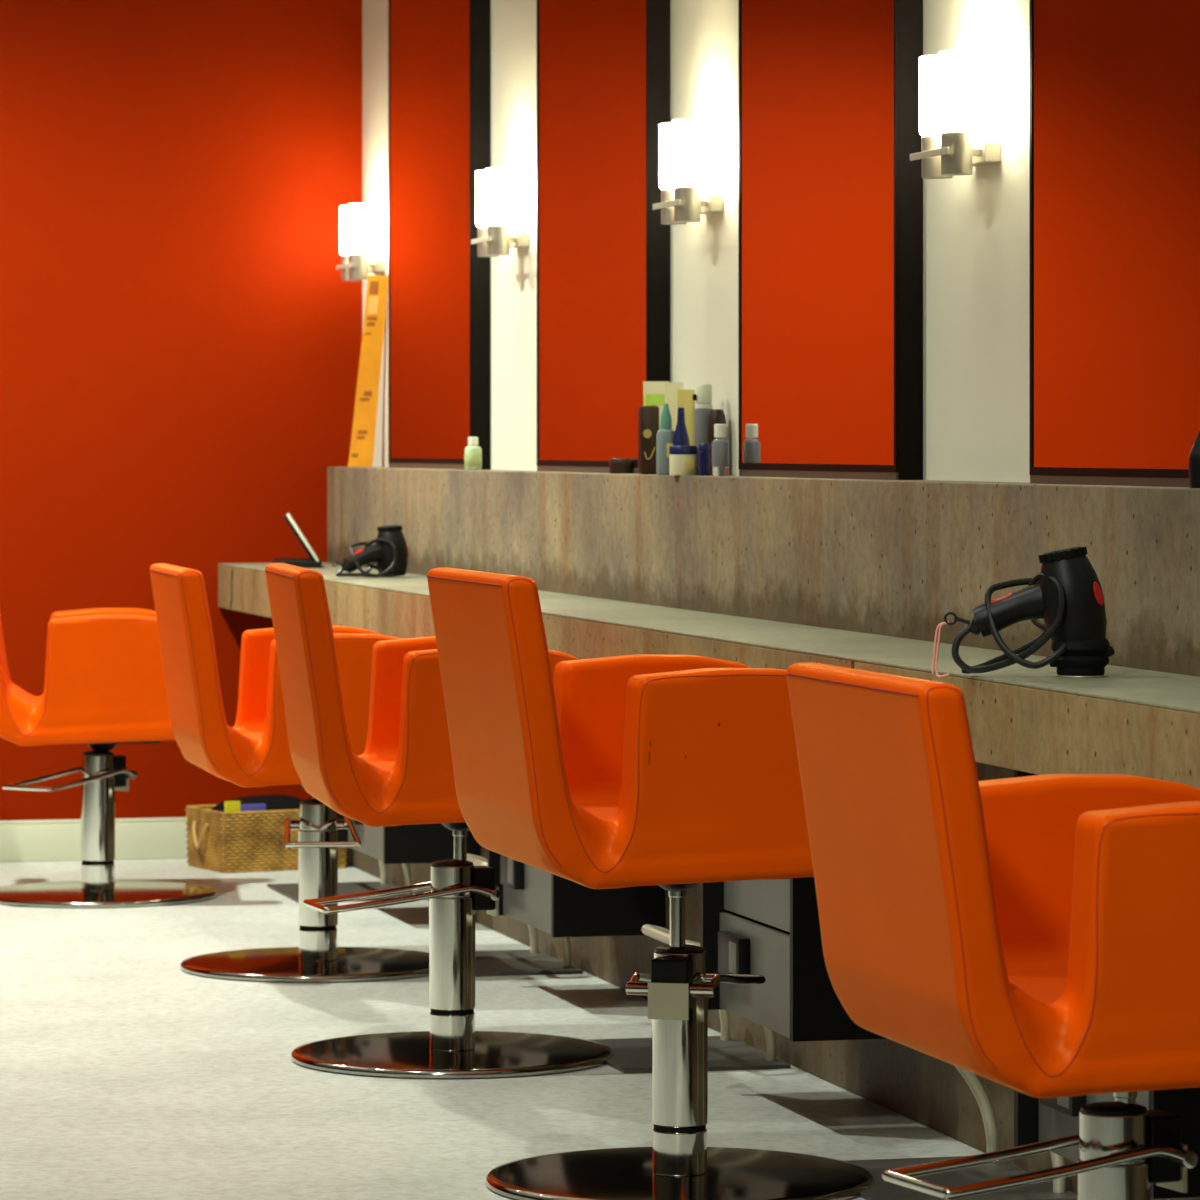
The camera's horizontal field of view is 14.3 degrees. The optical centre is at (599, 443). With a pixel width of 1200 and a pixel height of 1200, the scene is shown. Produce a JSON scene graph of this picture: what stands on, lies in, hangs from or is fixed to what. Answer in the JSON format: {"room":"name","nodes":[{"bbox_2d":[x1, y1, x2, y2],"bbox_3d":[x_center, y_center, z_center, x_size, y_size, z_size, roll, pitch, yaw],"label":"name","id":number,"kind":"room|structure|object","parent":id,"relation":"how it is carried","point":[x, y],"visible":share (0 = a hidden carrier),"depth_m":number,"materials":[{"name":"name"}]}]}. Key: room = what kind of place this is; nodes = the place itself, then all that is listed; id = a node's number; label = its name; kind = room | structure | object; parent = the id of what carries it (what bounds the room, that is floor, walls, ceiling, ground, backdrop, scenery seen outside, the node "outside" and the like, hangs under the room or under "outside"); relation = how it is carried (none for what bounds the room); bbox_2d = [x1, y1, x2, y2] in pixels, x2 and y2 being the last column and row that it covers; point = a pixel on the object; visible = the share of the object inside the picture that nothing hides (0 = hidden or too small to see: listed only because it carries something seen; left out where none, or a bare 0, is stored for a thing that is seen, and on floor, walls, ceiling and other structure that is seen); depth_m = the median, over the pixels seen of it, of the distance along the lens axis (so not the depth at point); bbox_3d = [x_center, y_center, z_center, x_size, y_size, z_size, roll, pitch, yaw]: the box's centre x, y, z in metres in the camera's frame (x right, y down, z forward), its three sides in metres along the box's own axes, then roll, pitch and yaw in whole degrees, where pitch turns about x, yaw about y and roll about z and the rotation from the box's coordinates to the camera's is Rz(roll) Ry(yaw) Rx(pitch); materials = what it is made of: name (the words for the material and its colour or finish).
{"room":"salon","nodes":[
{"label":"salon","id":0,"kind":"room"},
{"bbox_2d":[0,0,361,820],"bbox_3d":[-3.580,-0.370,13.161,6.530,3.300,0.150,0,0,-14],"label":"wall","id":1,"kind":"structure","parent":0,"point":[181,329],"depth_m":13.66,"materials":[{"name":"red paint"}]},
{"bbox_2d":[0,817,187,861],"bbox_3d":[-3.756,1.121,13.032,6.127,0.117,0.016,0,0,-14],"label":"baseboard","id":2,"kind":"structure","parent":1,"relation":"attached to","point":[135,838],"depth_m":13.58,"materials":[{"name":"white paint"}]},
{"bbox_2d":[0,859,1066,1199],"bbox_3d":[-1.586,1.230,5.047,6.530,0.100,16.560,0,0,-14],"label":"floor","id":3,"kind":"structure","parent":0,"point":[127,1073],"depth_m":8.86,"materials":[{"name":"concrete"}]},
{"bbox_2d":[0,608,216,907],"bbox_3d":[-1.322,0.736,12.498,0.650,0.889,0.620,0,0,-6],"label":"salon chair","id":4,"kind":"object","parent":3,"relation":"on","point":[105,688],"visible":0.86,"depth_m":12.24,"materials":[{"name":"orange leather"}]},
{"bbox_2d":[185,804,346,872],"bbox_3d":[-0.938,1.096,13.389,0.397,0.169,0.281,0,0,-27],"label":"basket","id":5,"kind":"object","parent":3,"relation":"on","point":[218,841],"visible":0.66,"depth_m":13.25,"materials":[{"name":"brown wicker"}]},
{"bbox_2d":[224,801,265,811],"bbox_3d":[-0.979,1.032,13.239,0.120,0.096,0.010,0,0,-27],"label":"packet","id":6,"kind":"object","parent":5,"relation":"in","point":[229,806],"visible":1,"depth_m":13.23,"materials":[{"name":"yellow"}]},
{"bbox_2d":[212,794,301,811],"bbox_3d":[-0.930,1.068,13.392,0.316,0.174,0.216,0,0,-27],"label":"bag","id":7,"kind":"object","parent":5,"relation":"in","point":[274,801],"visible":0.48,"depth_m":13.35,"materials":[{"name":"black"}]},
{"bbox_2d":[149,563,428,982],"bbox_3d":[-0.654,0.727,10.807,0.680,0.906,0.642,0,0,-14],"label":"salon chair","id":8,"kind":"object","parent":3,"relation":"on","point":[254,752],"visible":0.7,"depth_m":10.63,"materials":[{"name":"orange leather"}]},
{"bbox_2d":[267,860,414,902],"bbox_3d":[-0.675,1.060,12.603,0.325,0.240,0.460,0,0,-14],"label":"footrest","id":9,"kind":"object","parent":3,"relation":"on","point":[290,890],"depth_m":12.65,"materials":[{"name":"grey metal"}]},
{"bbox_2d":[264,563,613,1078],"bbox_3d":[-0.305,0.707,9.214,0.662,0.946,0.619,0,0,-14],"label":"salon chair","id":10,"kind":"object","parent":3,"relation":"on","point":[404,775],"visible":0.65,"depth_m":9.07,"materials":[{"name":"orange leather"}]},
{"bbox_2d":[467,854,582,976],"bbox_3d":[-0.251,1.060,10.875,0.325,0.240,0.460,0,0,-14],"label":"footrest","id":11,"kind":"object","parent":3,"relation":"on","point":[532,961],"depth_m":10.81,"materials":[{"name":"grey metal"}]},
{"bbox_2d":[426,567,874,1199],"bbox_3d":[0.104,0.691,7.646,0.672,0.979,0.624,0,0,-14],"label":"salon chair","id":12,"kind":"object","parent":3,"relation":"on","point":[674,773],"visible":0.94,"depth_m":7.41,"materials":[{"name":"orange leather"}]},
{"bbox_2d":[591,924,790,1073],"bbox_3d":[0.148,1.060,9.253,0.325,0.240,0.460,0,0,-14],"label":"footrest","id":13,"kind":"object","parent":3,"relation":"on","point":[725,1053],"depth_m":9.18,"materials":[{"name":"grey metal"}]},
{"bbox_2d":[846,1066,1076,1199],"bbox_3d":[0.542,1.060,7.651,0.325,0.240,0.460,0,0,-14],"label":"footrest","id":14,"kind":"object","parent":3,"relation":"on","point":[881,1189],"depth_m":7.66,"materials":[{"name":"grey metal"}]},
{"bbox_2d":[785,662,1199,1199],"bbox_3d":[0.610,0.727,5.814,0.645,0.907,0.620,0,0,-14],"label":"salon chair","id":15,"kind":"object","parent":3,"relation":"on","point":[1038,936],"visible":1,"depth_m":5.59,"materials":[{"name":"orange leather"}]},
{"bbox_2d":[362,0,1029,482],"bbox_3d":[1.439,-0.870,5.791,0.300,2.100,16.560,0,0,-14],"label":"wall","id":16,"kind":"structure","parent":0,"point":[976,225],"depth_m":9.94,"materials":[{"name":"beige paint"}]},
{"bbox_2d":[336,204,384,280],"bbox_3d":[-0.672,-0.567,13.531,0.106,0.211,0.210,0,0,-14],"label":"wall sconce","id":17,"kind":"object","parent":16,"relation":"attached to","point":[355,265],"visible":1,"depth_m":13.44,"materials":[{"name":"silver metal"}]},
{"bbox_2d":[348,275,387,466],"bbox_3d":[-0.652,-0.204,13.434,0.114,0.535,0.034,0,0,-14],"label":"banner","id":18,"kind":"object","parent":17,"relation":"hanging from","point":[361,454],"visible":1,"depth_m":13.44,"materials":[{"name":"orange paper"}]},
{"bbox_2d":[358,430,366,433],"bbox_3d":[-0.665,-0.033,13.438,0.029,0.011,0.001,0,0,-24],"label":"print","id":19,"kind":"object","parent":18,"relation":"attached to","point":[359,431],"depth_m":13.44,"materials":[{"name":"orange paper"}]},
{"bbox_2d":[364,391,371,395],"bbox_3d":[-0.650,-0.141,13.444,0.025,0.013,0.002,0,0,-22],"label":"print","id":20,"kind":"object","parent":18,"relation":"on","point":[366,393],"depth_m":13.44,"materials":[{"name":"orange paper"}]},
{"bbox_2d":[367,322,374,325],"bbox_3d":[-0.641,-0.335,13.428,0.024,0.011,0.002,0,0,-12],"label":"print","id":21,"kind":"object","parent":18,"relation":"attached to","point":[368,323],"depth_m":13.43,"materials":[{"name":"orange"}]},
{"bbox_2d":[367,317,376,319],"bbox_3d":[-0.638,-0.351,13.428,0.029,0.011,0.002,0,0,-11],"label":"print","id":22,"kind":"object","parent":18,"relation":"attached to","point":[368,318],"depth_m":13.43,"materials":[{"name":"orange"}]},
{"bbox_2d":[369,281,378,294],"bbox_3d":[-0.632,-0.437,13.426,0.028,0.037,0.002,0,0,-7],"label":"print","id":23,"kind":"object","parent":18,"relation":"on","point":[373,285],"depth_m":13.43,"materials":[{"name":"orange paper"}]},
{"bbox_2d":[388,0,490,469],"bbox_3d":[-0.429,-0.645,12.653,0.052,1.420,1.060,0,0,-14],"label":"wall mirror","id":24,"kind":"object","parent":16,"relation":"attached to","point":[439,51],"visible":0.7,"depth_m":12.55,"materials":[{"name":"red mirror"}]},
{"bbox_2d":[471,168,528,256],"bbox_3d":[-0.243,-0.567,11.783,0.106,0.211,0.210,0,0,-14],"label":"wall sconce","id":25,"kind":"object","parent":16,"relation":"attached to","point":[493,185],"visible":1,"depth_m":11.70,"materials":[{"name":"silver metal"}]},
{"bbox_2d":[537,0,669,473],"bbox_3d":[0.001,-0.645,10.905,0.052,1.420,1.060,0,0,-14],"label":"wall mirror","id":26,"kind":"object","parent":16,"relation":"attached to","point":[603,66],"visible":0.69,"depth_m":10.83,"materials":[{"name":"red mirror"}]},
{"bbox_2d":[653,119,723,224],"bbox_3d":[0.187,-0.567,10.035,0.106,0.211,0.210,0,0,-14],"label":"wall sconce","id":27,"kind":"object","parent":16,"relation":"attached to","point":[680,141],"visible":1,"depth_m":9.95,"materials":[{"name":"silver metal"}]},
{"bbox_2d":[738,0,922,479],"bbox_3d":[0.430,-0.645,9.158,0.052,1.420,1.060,0,0,-14],"label":"wall mirror","id":28,"kind":"object","parent":16,"relation":"attached to","point":[830,190],"visible":0.91,"depth_m":9.05,"materials":[{"name":"red mirror"}]},
{"bbox_2d":[910,50,1000,178],"bbox_3d":[0.617,-0.567,8.287,0.106,0.211,0.210,0,0,-14],"label":"wall sconce","id":29,"kind":"object","parent":16,"relation":"attached to","point":[946,79],"visible":1,"depth_m":8.20,"materials":[{"name":"silver metal"}]},
{"bbox_2d":[1029,0,1199,486],"bbox_3d":[0.860,-0.645,7.410,0.052,1.420,1.060,0,0,-14],"label":"wall mirror","id":30,"kind":"object","parent":16,"relation":"attached to","point":[1114,85],"visible":1,"depth_m":7.53,"materials":[{"name":"red mirror"}]},
{"bbox_2d":[327,467,1199,1199],"bbox_3d":[1.389,0.623,5.779,0.403,1.115,16.560,0,0,-14],"label":"wall","id":31,"kind":"structure","parent":0,"point":[892,558],"depth_m":8.93,"materials":[{"name":"wood"}]},
{"bbox_2d":[464,437,481,469],"bbox_3d":[-0.317,0.024,11.979,0.044,0.082,0.044,0,0,-14],"label":"lotion bottle","id":32,"kind":"object","parent":31,"relation":"on","point":[473,453],"visible":1,"depth_m":11.96,"materials":[{"name":"green plastic"}]},
{"bbox_2d":[609,458,632,473],"bbox_3d":[0.049,0.048,10.527,0.057,0.033,0.057,0,0,-14],"label":"jar","id":33,"kind":"object","parent":31,"relation":"on","point":[616,465],"visible":1,"depth_m":10.50,"materials":[{"name":"brown plastic"}]},
{"bbox_2d":[638,406,658,473],"bbox_3d":[0.104,-0.008,10.283,0.042,0.146,0.034,0,0,-14],"label":"tube","id":34,"kind":"object","parent":31,"relation":"on","point":[648,416],"visible":0.95,"depth_m":10.27,"materials":[{"name":"brown plastic"}]},
{"bbox_2d":[644,447,655,459],"bbox_3d":[0.106,0.020,10.268,0.026,0.028,0.003,0,0,-14],"label":"print","id":35,"kind":"object","parent":34,"relation":"attached to","point":[649,452],"depth_m":10.27,"materials":[{"name":"brown"}]},
{"bbox_2d":[643,381,668,429],"bbox_3d":[0.121,-0.035,10.358,0.045,0.200,0.044,0,0,29],"label":"tube","id":36,"kind":"object","parent":31,"relation":"on","point":[653,391],"visible":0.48,"depth_m":10.35,"materials":[{"name":"beige plastic"}]},
{"bbox_2d":[656,403,674,474],"bbox_3d":[0.139,-0.010,10.096,0.041,0.150,0.042,0,0,-14],"label":"spray bottle","id":37,"kind":"object","parent":31,"relation":"on","point":[664,437],"visible":0.87,"depth_m":10.08,"materials":[{"name":"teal plastic"}]},
{"bbox_2d":[665,383,683,430],"bbox_3d":[0.158,-0.033,10.254,0.036,0.196,0.033,0,0,19],"label":"tube","id":38,"kind":"object","parent":31,"relation":"on","point":[671,389],"visible":0.2,"depth_m":10.25,"materials":[{"name":"beige plastic"}]},
{"bbox_2d":[673,407,689,445],"bbox_3d":[0.170,-0.006,10.082,0.040,0.142,0.040,0,0,-14],"label":"bottle","id":39,"kind":"object","parent":31,"relation":"on","point":[681,437],"visible":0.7,"depth_m":10.07,"materials":[{"name":"blue plastic"}]},
{"bbox_2d":[669,445,696,474],"bbox_3d":[0.172,0.034,9.944,0.058,0.062,0.058,0,0,-14],"label":"jar","id":40,"kind":"object","parent":31,"relation":"on","point":[682,458],"visible":1,"depth_m":9.92,"materials":[{"name":"beige plastic"}]},
{"bbox_2d":[677,390,694,445],"bbox_3d":[0.183,-0.025,10.178,0.034,0.180,0.033,0,0,21],"label":"tube","id":41,"kind":"object","parent":31,"relation":"on","point":[685,400],"visible":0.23,"depth_m":10.17,"materials":[{"name":"yellow plastic"}]},
{"bbox_2d":[693,384,712,474],"bbox_3d":[0.216,-0.030,9.951,0.041,0.190,0.041,0,0,31],"label":"pump bottle","id":42,"kind":"object","parent":31,"relation":"on","point":[703,396],"visible":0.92,"depth_m":9.94,"materials":[{"name":"grey plastic"}]},
{"bbox_2d":[699,443,710,475],"bbox_3d":[0.214,0.031,9.836,0.025,0.067,0.025,0,0,-14],"label":"bottle","id":43,"kind":"object","parent":31,"relation":"on","point":[704,457],"visible":1,"depth_m":9.82,"materials":[{"name":"blue plastic"}]},
{"bbox_2d":[218,563,1199,789],"bbox_3d":[0.560,0.403,7.634,0.320,0.126,12.559,0,0,-14],"label":"countertop","id":44,"kind":"structure","parent":31,"relation":"attached to","point":[1129,721],"depth_m":7.59,"materials":[{"name":"concrete"}]},
{"bbox_2d":[273,513,321,567],"bbox_3d":[-0.837,0.266,13.271,0.135,0.148,0.240,0,0,-4],"label":"laptop","id":45,"kind":"object","parent":44,"relation":"on","point":[313,561],"visible":0.91,"depth_m":13.15,"materials":[{"name":"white plastic"}]},
{"bbox_2d":[332,525,408,576],"bbox_3d":[-0.586,0.273,12.206,0.218,0.131,0.105,0,0,-34],"label":"hair dryer","id":46,"kind":"object","parent":44,"relation":"on","point":[390,553],"visible":1,"depth_m":12.21,"materials":[{"name":"black plastic"}]},
{"bbox_2d":[377,525,401,531],"bbox_3d":[-0.536,0.215,12.243,0.064,0.016,0.064,0,0,-34],"label":"grille","id":47,"kind":"object","parent":46,"relation":"attached to","point":[389,528],"depth_m":12.22,"materials":[{"name":"black plastic"}]},
{"bbox_2d":[337,813,479,863],"bbox_3d":[-0.484,0.747,11.981,0.267,0.557,0.500,0,0,-14],"label":"base cabinet","id":48,"kind":"object","parent":44,"relation":"attached to","point":[415,843],"visible":0.2,"depth_m":11.74,"materials":[{"name":"black laminate"}]},
{"bbox_2d":[487,849,663,936],"bbox_3d":[-0.056,0.747,10.238,0.267,0.557,0.500,0,0,-14],"label":"base cabinet","id":49,"kind":"object","parent":44,"relation":"attached to","point":[552,904],"visible":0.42,"depth_m":10.01,"materials":[{"name":"black laminate"}]},
{"bbox_2d":[700,877,887,1041],"bbox_3d":[0.371,0.747,8.499,0.267,0.557,0.500,0,0,-14],"label":"base cabinet","id":50,"kind":"object","parent":44,"relation":"attached to","point":[769,928],"visible":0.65,"depth_m":8.36,"materials":[{"name":"black laminate"}]},
{"bbox_2d":[932,546,1114,677],"bbox_3d":[0.618,0.246,7.019,0.267,0.193,0.117,0,0,8],"label":"hair dryer","id":51,"kind":"object","parent":44,"relation":"on","point":[1067,592],"visible":1,"depth_m":6.98,"materials":[{"name":"black plastic"}]},
{"bbox_2d":[991,593,1011,602],"bbox_3d":[0.586,0.229,7.027,0.040,0.022,0.018,0,0,8],"label":"switch","id":52,"kind":"object","parent":51,"relation":"attached to","point":[1007,598],"depth_m":7.02,"materials":[{"name":"red plastic"}]},
{"bbox_2d":[1038,546,1087,562],"bbox_3d":[0.677,0.162,7.014,0.072,0.025,0.071,0,0,8],"label":"grille","id":53,"kind":"object","parent":51,"relation":"attached to","point":[1074,554],"depth_m":6.99,"materials":[{"name":"black plastic"}]},
{"bbox_2d":[1014,770,1199,1198],"bbox_3d":[0.793,0.747,6.785,0.267,0.557,0.500,0,0,-14],"label":"base cabinet","id":54,"kind":"object","parent":44,"relation":"attached to","point":[1036,1120],"visible":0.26,"depth_m":6.78,"materials":[{"name":"black laminate"}]},
{"bbox_2d":[707,409,726,474],"bbox_3d":[0.242,-0.004,9.909,0.044,0.137,0.044,0,0,-14],"label":"bottle","id":55,"kind":"object","parent":31,"relation":"on","point":[717,416],"visible":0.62,"depth_m":9.89,"materials":[{"name":"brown plastic"}]},
{"bbox_2d":[712,424,728,475],"bbox_3d":[0.243,0.012,9.683,0.034,0.105,0.034,0,0,-14],"label":"clear bottle","id":56,"kind":"object","parent":31,"relation":"on","point":[720,445],"visible":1,"depth_m":9.67,"materials":[{"name":"white plastic"}]},
{"bbox_2d":[1189,430,1199,487],"bbox_3d":[0.894,0.004,7.070,0.054,0.121,0.054,0,0,-14],"label":"bottle","id":57,"kind":"object","parent":31,"relation":"on","point":[1194,457],"visible":1,"depth_m":7.05,"materials":[{"name":"black plastic"}]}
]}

